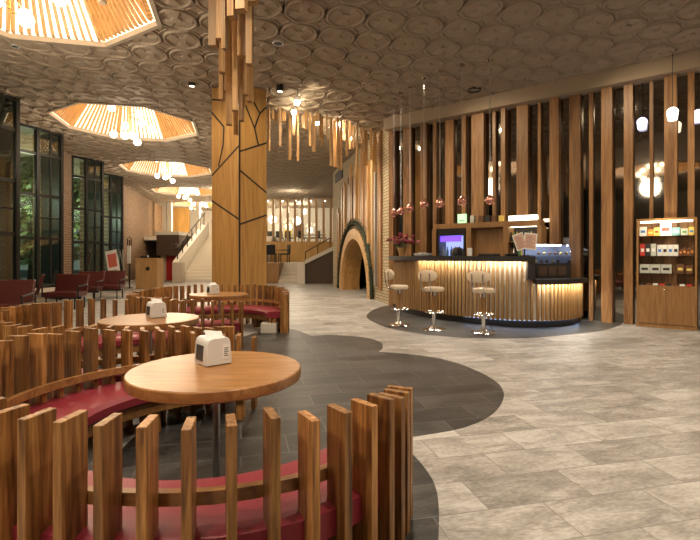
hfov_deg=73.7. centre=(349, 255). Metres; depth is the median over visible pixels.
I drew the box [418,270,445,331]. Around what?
bar stool
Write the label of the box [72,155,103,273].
window
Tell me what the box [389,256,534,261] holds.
countertop
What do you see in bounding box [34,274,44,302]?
lounge chair
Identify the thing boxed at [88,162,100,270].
window pane
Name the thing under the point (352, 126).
board
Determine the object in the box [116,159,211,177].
coffer
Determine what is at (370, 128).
board
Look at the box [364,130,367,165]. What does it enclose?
board
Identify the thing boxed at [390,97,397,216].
pendant
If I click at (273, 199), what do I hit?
slatted screen
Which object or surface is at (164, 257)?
wall
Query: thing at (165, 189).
coffer
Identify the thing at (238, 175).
column
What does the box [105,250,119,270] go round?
poster
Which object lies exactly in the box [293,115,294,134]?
board
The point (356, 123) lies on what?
board
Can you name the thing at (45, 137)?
wall
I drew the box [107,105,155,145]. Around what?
globe chandelier
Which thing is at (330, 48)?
ceiling
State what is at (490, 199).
pendant
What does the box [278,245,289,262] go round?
dining chair
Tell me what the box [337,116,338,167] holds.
board
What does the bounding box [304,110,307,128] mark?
board
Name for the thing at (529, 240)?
menu stand
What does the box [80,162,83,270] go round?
wall
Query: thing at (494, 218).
tin
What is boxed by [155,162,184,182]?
globe chandelier
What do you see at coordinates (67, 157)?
wall
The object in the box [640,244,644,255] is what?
pack
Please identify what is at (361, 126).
board
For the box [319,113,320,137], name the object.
board
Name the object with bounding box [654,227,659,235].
snack box
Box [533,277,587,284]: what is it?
countertop
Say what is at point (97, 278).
lounge chair
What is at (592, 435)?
floor
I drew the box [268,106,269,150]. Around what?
board
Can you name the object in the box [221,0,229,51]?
board
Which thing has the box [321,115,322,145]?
board
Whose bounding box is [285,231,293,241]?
dining chair
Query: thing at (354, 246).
portal
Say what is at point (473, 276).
bar stool
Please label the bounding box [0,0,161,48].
coffer
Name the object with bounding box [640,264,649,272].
box
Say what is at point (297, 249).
wall
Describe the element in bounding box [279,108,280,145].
board
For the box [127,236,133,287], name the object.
stand
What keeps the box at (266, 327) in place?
on the floor at (592, 435)
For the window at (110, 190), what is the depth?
20.76 m
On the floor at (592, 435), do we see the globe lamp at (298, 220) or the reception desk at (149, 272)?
the reception desk at (149, 272)
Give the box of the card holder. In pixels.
[467,248,471,255]
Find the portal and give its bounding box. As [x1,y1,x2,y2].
[336,220,373,298]
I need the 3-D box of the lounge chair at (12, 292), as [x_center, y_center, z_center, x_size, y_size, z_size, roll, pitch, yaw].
[-6.440,0.881,8.728,0.830,0.841,0.754,0,0,-14]
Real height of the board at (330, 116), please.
1.284 m
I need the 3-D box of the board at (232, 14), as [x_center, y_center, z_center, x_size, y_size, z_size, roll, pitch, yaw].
[-1.162,-2.971,4.620,0.069,1.234,0.100,0,0,13]
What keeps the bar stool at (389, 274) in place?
on the floor at (592, 435)
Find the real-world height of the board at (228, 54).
1.975 m
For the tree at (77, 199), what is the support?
on the ground
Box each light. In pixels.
[10,44,19,48]
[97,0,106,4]
[188,82,195,87]
[272,39,283,45]
[276,84,283,92]
[536,244,560,245]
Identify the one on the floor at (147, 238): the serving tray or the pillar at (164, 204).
the pillar at (164, 204)
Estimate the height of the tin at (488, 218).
0.143 m
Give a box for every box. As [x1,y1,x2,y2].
[155,231,193,255]
[261,322,277,332]
[639,227,646,235]
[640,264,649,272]
[647,229,653,235]
[650,264,660,272]
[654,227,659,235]
[661,264,671,273]
[672,227,680,235]
[681,228,687,234]
[689,227,693,234]
[690,247,693,255]
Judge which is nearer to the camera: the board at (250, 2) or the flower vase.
the board at (250, 2)
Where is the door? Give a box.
[166,256,175,279]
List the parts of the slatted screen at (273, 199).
post, post, post, post, post, post, post, post, post, post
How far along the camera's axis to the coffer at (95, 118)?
13.71 m
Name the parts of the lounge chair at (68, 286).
armrest, frame, seat, backrest, armrest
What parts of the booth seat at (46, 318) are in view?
curved rail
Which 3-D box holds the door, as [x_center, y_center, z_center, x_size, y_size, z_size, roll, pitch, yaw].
[-9.586,0.642,25.050,0.489,1.316,0.100,0,0,0]
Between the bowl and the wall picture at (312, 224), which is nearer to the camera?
the bowl
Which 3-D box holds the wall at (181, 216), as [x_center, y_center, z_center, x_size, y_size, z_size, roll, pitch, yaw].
[-12.703,-2.385,34.900,1.424,2.430,0.200,0,0,0]
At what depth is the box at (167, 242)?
24.40 m
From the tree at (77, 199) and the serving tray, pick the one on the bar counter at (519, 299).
the serving tray
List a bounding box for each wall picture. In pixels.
[275,223,278,236]
[284,223,291,236]
[296,223,303,236]
[311,223,314,236]
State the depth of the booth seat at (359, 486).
1.67 m
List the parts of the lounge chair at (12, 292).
seat, armrest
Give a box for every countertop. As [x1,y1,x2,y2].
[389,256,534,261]
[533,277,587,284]
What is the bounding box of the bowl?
[451,247,463,255]
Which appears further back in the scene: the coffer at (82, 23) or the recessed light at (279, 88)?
the recessed light at (279, 88)
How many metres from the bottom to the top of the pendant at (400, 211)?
2.686 m
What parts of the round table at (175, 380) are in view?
plate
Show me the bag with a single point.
(665, 227)
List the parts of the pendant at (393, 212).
lamp shade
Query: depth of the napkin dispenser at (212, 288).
7.74 m
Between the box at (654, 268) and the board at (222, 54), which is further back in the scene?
the box at (654, 268)
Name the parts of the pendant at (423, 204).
lamp shade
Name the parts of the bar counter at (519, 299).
panel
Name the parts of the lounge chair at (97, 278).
backrest, seat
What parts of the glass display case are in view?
panel, grille panel, curved glass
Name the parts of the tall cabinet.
panel, door, panel, panel, door, panel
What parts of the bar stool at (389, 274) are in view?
backrest, wood post, seat, post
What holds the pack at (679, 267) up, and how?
on the tall cabinet
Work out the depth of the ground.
38.21 m
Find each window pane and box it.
[0,99,14,279]
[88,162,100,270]
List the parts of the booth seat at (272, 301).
curved rail, leg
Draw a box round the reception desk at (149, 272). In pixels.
[135,258,163,288]
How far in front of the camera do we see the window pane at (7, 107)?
10.62 m
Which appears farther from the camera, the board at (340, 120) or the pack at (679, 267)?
the board at (340, 120)
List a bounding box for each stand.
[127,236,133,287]
[512,232,536,255]
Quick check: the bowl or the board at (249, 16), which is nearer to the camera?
the board at (249, 16)
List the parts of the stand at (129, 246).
leaflet panel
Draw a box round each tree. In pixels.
[20,156,77,279]
[20,183,30,260]
[20,190,27,227]
[24,175,79,260]
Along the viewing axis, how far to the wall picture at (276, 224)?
34.97 m
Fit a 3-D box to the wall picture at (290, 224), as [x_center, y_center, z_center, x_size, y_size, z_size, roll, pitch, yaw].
[-4.647,-1.938,34.980,0.560,1.000,0.030,0,0,0]
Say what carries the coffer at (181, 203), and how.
attached to the ceiling
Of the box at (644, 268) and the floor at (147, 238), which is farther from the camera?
the floor at (147, 238)
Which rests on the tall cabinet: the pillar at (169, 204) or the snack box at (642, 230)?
the snack box at (642, 230)
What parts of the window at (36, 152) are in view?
sill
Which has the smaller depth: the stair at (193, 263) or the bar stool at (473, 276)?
the bar stool at (473, 276)
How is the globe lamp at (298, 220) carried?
hanging from the ceiling
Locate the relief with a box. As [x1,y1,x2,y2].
[337,130,382,290]
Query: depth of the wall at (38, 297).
13.12 m
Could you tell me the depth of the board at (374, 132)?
13.24 m
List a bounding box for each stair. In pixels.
[172,213,272,282]
[278,263,296,283]
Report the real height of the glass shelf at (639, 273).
0.010 m
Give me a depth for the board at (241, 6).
4.46 m
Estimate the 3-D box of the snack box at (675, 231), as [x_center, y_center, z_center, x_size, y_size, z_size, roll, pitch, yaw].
[5.828,-0.437,8.342,0.120,0.140,0.093,0,0,38]
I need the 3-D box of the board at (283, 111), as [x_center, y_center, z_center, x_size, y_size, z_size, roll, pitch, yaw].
[-1.619,-3.449,11.452,0.078,0.277,0.045,0,0,10]
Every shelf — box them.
[434,220,544,228]
[514,227,536,248]
[535,263,566,263]
[639,235,694,236]
[639,273,694,274]
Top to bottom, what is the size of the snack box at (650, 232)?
0.120 m
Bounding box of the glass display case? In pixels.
[522,244,570,277]
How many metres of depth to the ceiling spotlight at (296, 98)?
10.53 m
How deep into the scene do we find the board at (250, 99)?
6.00 m
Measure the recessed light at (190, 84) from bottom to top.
0.089 m
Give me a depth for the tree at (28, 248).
17.17 m
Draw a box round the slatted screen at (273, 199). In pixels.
[266,198,331,241]
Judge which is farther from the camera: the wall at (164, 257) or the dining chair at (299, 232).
the dining chair at (299, 232)
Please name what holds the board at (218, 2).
hanging from the ceiling
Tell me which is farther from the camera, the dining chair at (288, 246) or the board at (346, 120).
the dining chair at (288, 246)
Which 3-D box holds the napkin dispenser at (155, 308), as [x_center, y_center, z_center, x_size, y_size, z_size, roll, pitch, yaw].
[-2.001,0.528,4.817,0.164,0.196,0.173,0,0,-41]
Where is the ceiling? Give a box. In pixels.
[0,0,699,210]
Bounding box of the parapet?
[297,238,332,283]
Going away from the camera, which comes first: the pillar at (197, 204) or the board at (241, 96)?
the board at (241, 96)
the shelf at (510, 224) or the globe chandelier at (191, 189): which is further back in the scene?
the globe chandelier at (191, 189)
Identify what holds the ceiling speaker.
attached to the ceiling
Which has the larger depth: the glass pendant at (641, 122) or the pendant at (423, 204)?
the pendant at (423, 204)
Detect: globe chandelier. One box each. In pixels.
[0,0,67,27]
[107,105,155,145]
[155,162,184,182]
[177,188,198,201]
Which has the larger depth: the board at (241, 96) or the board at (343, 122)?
the board at (343, 122)
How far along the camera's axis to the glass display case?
8.98 m
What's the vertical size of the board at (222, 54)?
1.433 m
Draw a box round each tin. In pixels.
[470,215,475,222]
[478,215,484,221]
[485,215,491,221]
[492,215,497,221]
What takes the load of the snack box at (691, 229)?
on the tall cabinet
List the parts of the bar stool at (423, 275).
backrest, wood post, post, seat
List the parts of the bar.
wood panel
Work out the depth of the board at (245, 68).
5.55 m
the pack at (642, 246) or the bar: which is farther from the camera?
the bar
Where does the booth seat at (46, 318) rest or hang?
on the floor at (592, 435)
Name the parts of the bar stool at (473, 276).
backrest, wood post, post, seat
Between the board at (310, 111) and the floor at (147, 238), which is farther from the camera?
the floor at (147, 238)
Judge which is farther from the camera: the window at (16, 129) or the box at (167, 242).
the box at (167, 242)
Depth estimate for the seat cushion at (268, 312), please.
8.29 m
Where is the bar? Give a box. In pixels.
[432,215,546,255]
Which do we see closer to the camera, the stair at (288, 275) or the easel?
the easel
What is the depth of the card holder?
9.33 m
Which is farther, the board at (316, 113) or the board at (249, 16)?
the board at (316, 113)
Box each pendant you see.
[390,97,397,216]
[397,91,404,214]
[406,86,413,211]
[420,77,427,207]
[435,69,444,206]
[457,63,466,204]
[485,59,494,203]
[637,117,646,129]
[667,49,678,120]
[694,109,699,122]
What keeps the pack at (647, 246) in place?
on the tall cabinet
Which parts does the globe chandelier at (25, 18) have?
stem, globe, globe, globe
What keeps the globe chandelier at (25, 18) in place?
hanging from the coffer at (82, 23)
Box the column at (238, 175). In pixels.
[211,87,266,318]
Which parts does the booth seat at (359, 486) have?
leg, curved rail, leg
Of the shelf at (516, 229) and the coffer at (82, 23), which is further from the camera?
the shelf at (516, 229)
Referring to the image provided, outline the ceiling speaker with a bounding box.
[467,86,480,92]
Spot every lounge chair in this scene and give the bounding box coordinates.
[0,279,35,306]
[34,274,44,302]
[41,274,89,309]
[69,271,105,299]
[94,271,125,298]
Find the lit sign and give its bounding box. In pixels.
[458,214,466,222]
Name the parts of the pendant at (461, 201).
lamp shade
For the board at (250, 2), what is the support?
hanging from the ceiling
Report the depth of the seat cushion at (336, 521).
1.74 m
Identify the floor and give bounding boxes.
[20,277,699,539]
[144,236,284,241]
[266,262,284,282]
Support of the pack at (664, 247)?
on the tall cabinet
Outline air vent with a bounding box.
[335,168,342,182]
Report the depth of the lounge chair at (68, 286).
11.81 m
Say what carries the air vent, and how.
in the wall at (382, 296)
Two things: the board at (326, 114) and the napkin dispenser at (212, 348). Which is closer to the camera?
the napkin dispenser at (212, 348)
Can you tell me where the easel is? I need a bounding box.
[105,249,127,290]
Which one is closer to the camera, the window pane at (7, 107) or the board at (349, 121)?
the window pane at (7, 107)
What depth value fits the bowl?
9.36 m
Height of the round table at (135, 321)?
0.667 m
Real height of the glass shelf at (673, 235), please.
0.010 m
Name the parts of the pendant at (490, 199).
lamp shade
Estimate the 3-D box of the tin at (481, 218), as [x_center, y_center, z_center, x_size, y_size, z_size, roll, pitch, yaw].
[2.913,-0.817,10.335,0.126,0.151,0.100,0,0,38]
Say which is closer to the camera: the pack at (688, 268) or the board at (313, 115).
the pack at (688, 268)
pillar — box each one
[162,202,166,230]
[167,202,172,230]
[195,202,200,232]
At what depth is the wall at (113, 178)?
21.00 m
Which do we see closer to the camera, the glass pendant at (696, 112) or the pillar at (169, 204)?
the glass pendant at (696, 112)
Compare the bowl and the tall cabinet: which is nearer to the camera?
the tall cabinet
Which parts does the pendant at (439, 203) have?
lamp shade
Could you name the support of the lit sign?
on the bar
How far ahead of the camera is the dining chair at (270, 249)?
23.78 m
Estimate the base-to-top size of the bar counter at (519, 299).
1.297 m
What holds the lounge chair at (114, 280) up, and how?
on the floor at (592, 435)
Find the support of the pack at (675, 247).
on the tall cabinet
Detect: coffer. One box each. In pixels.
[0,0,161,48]
[45,101,199,141]
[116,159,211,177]
[149,186,211,195]
[172,201,211,207]
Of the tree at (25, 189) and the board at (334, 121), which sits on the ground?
the tree at (25, 189)
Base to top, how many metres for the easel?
1.557 m
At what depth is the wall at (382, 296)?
14.02 m
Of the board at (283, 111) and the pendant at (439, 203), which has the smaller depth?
the pendant at (439, 203)
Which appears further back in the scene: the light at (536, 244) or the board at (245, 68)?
the light at (536, 244)
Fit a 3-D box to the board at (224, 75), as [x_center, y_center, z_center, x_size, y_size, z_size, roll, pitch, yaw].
[-1.610,-2.865,6.100,0.059,1.446,0.100,0,0,-9]
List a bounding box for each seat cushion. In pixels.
[12,381,378,539]
[81,329,179,389]
[178,305,279,330]
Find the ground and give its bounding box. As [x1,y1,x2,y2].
[20,270,79,276]
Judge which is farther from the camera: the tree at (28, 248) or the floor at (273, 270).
the floor at (273, 270)
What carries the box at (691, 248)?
on the tall cabinet
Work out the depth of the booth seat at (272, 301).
8.10 m
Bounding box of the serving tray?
[478,254,500,255]
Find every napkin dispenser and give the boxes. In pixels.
[146,298,166,317]
[195,330,230,366]
[206,282,218,293]
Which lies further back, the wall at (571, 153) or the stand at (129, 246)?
the stand at (129, 246)
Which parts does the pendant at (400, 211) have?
lamp shade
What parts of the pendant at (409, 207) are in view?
lamp shade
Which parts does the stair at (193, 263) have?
handrail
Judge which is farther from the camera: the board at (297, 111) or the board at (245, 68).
the board at (297, 111)
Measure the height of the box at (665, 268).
0.160 m
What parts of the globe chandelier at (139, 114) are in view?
globe, globe, globe, globe, stem, globe, globe, globe, globe, globe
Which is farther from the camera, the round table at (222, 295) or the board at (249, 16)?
the round table at (222, 295)
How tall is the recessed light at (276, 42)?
0.029 m
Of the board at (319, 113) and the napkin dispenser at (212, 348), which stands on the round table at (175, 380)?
the napkin dispenser at (212, 348)
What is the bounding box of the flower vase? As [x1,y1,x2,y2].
[386,233,419,255]
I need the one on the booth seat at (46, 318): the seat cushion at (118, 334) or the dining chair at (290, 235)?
the seat cushion at (118, 334)
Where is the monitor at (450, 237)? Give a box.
[437,228,465,255]
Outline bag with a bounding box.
[660,222,671,235]
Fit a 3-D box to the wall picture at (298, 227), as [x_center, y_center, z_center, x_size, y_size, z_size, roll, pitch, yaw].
[-3.747,-1.938,34.980,0.560,1.000,0.030,0,0,0]
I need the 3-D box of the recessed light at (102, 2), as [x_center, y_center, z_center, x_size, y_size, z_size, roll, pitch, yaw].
[-3.500,-3.584,6.600,0.130,0.029,0.127,0,0,0]
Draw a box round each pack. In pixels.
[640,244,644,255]
[645,244,650,255]
[651,244,655,255]
[657,245,661,255]
[662,245,667,255]
[668,245,672,255]
[673,245,678,255]
[676,264,683,273]
[685,265,692,273]
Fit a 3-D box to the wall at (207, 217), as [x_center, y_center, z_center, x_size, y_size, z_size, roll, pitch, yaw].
[-5.000,-1.150,37.100,22.000,4.900,0.200,0,0,0]
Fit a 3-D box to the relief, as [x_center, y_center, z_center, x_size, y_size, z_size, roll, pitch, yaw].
[0.171,-1.196,16.084,0.100,4.701,6.120,0,0,-13]
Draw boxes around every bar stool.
[384,269,409,326]
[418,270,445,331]
[467,271,495,334]
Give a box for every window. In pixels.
[0,93,19,279]
[20,123,63,292]
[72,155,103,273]
[104,173,127,277]
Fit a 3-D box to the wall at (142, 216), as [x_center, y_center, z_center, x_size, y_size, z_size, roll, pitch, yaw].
[-12.652,-1.150,28.786,0.271,4.900,15.734,0,0,-12]
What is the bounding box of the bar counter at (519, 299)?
[389,256,587,327]
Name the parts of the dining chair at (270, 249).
backrest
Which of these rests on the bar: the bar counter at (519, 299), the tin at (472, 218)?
the tin at (472, 218)
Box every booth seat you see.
[0,297,234,414]
[0,327,412,539]
[126,284,288,348]
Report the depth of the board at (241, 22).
5.25 m
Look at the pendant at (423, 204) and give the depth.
9.34 m
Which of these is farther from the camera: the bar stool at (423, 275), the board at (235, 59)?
the bar stool at (423, 275)
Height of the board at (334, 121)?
1.259 m
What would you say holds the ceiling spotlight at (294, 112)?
attached to the ceiling
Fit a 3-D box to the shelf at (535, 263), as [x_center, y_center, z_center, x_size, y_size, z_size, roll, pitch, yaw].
[3.794,0.061,9.039,0.740,0.165,0.360,0,0,-17]
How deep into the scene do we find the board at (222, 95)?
6.16 m
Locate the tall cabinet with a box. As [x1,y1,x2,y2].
[636,217,697,330]
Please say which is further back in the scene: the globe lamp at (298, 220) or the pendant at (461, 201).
the globe lamp at (298, 220)
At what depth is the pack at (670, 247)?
8.36 m
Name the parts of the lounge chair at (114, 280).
frame, seat, backrest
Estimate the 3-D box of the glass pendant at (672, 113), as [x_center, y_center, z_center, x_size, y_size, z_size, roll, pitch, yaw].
[5.650,-2.987,8.181,0.176,1.224,0.176,0,0,0]
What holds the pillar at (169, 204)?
on the floor at (147, 238)
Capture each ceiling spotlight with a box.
[292,106,296,114]
[294,96,299,104]
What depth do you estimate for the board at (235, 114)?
6.05 m
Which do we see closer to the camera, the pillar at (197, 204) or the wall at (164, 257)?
the wall at (164, 257)
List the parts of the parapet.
post, handrail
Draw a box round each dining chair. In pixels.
[266,245,276,262]
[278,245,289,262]
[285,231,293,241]
[298,231,307,241]
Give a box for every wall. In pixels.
[33,135,71,278]
[33,292,58,302]
[41,134,61,299]
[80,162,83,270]
[104,176,161,280]
[112,177,120,270]
[161,256,165,279]
[173,208,189,232]
[176,211,211,256]
[266,242,332,261]
[268,208,332,241]
[333,127,388,303]
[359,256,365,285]
[384,49,699,328]
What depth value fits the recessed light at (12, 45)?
7.97 m
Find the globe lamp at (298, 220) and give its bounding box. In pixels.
[293,217,300,224]
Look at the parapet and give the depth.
21.90 m
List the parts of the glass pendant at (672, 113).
cord, lamp shade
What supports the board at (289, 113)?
hanging from the ceiling
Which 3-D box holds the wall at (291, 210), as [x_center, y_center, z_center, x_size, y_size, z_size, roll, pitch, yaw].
[-3.559,-2.219,35.100,10.119,2.762,0.200,0,0,0]
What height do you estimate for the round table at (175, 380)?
0.667 m
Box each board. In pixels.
[208,0,218,48]
[216,0,220,41]
[219,42,225,74]
[219,73,225,100]
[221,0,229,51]
[224,75,225,92]
[226,20,231,125]
[227,0,237,20]
[232,20,238,111]
[233,112,237,134]
[235,0,247,13]
[237,13,245,58]
[239,58,244,121]
[243,59,248,95]
[246,4,252,66]
[246,6,253,102]
[248,0,257,5]
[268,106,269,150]
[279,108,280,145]
[282,110,285,120]
[289,113,290,159]
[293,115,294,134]
[297,111,298,160]
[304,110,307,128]
[309,111,310,145]
[312,114,315,151]
[315,112,318,121]
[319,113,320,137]
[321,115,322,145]
[326,114,327,137]
[330,116,331,165]
[333,119,336,166]
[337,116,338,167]
[340,120,341,169]
[343,122,344,139]
[346,120,347,155]
[349,121,350,148]
[351,124,354,147]
[356,123,357,172]
[361,126,362,151]
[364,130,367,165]
[370,128,371,159]
[373,131,376,171]
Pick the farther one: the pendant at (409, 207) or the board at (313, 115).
the board at (313, 115)
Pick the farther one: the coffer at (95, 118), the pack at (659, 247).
the coffer at (95, 118)
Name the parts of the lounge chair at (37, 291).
backrest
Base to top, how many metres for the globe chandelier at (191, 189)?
1.885 m
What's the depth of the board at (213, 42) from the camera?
5.15 m
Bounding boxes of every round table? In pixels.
[97,313,198,361]
[123,351,300,479]
[189,292,247,319]
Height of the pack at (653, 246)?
0.220 m
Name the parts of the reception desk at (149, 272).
panel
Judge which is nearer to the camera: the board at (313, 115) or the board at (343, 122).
the board at (313, 115)
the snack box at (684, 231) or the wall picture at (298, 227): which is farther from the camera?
the wall picture at (298, 227)
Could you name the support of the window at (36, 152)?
in the wall at (38, 297)
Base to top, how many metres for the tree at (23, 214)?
5.437 m

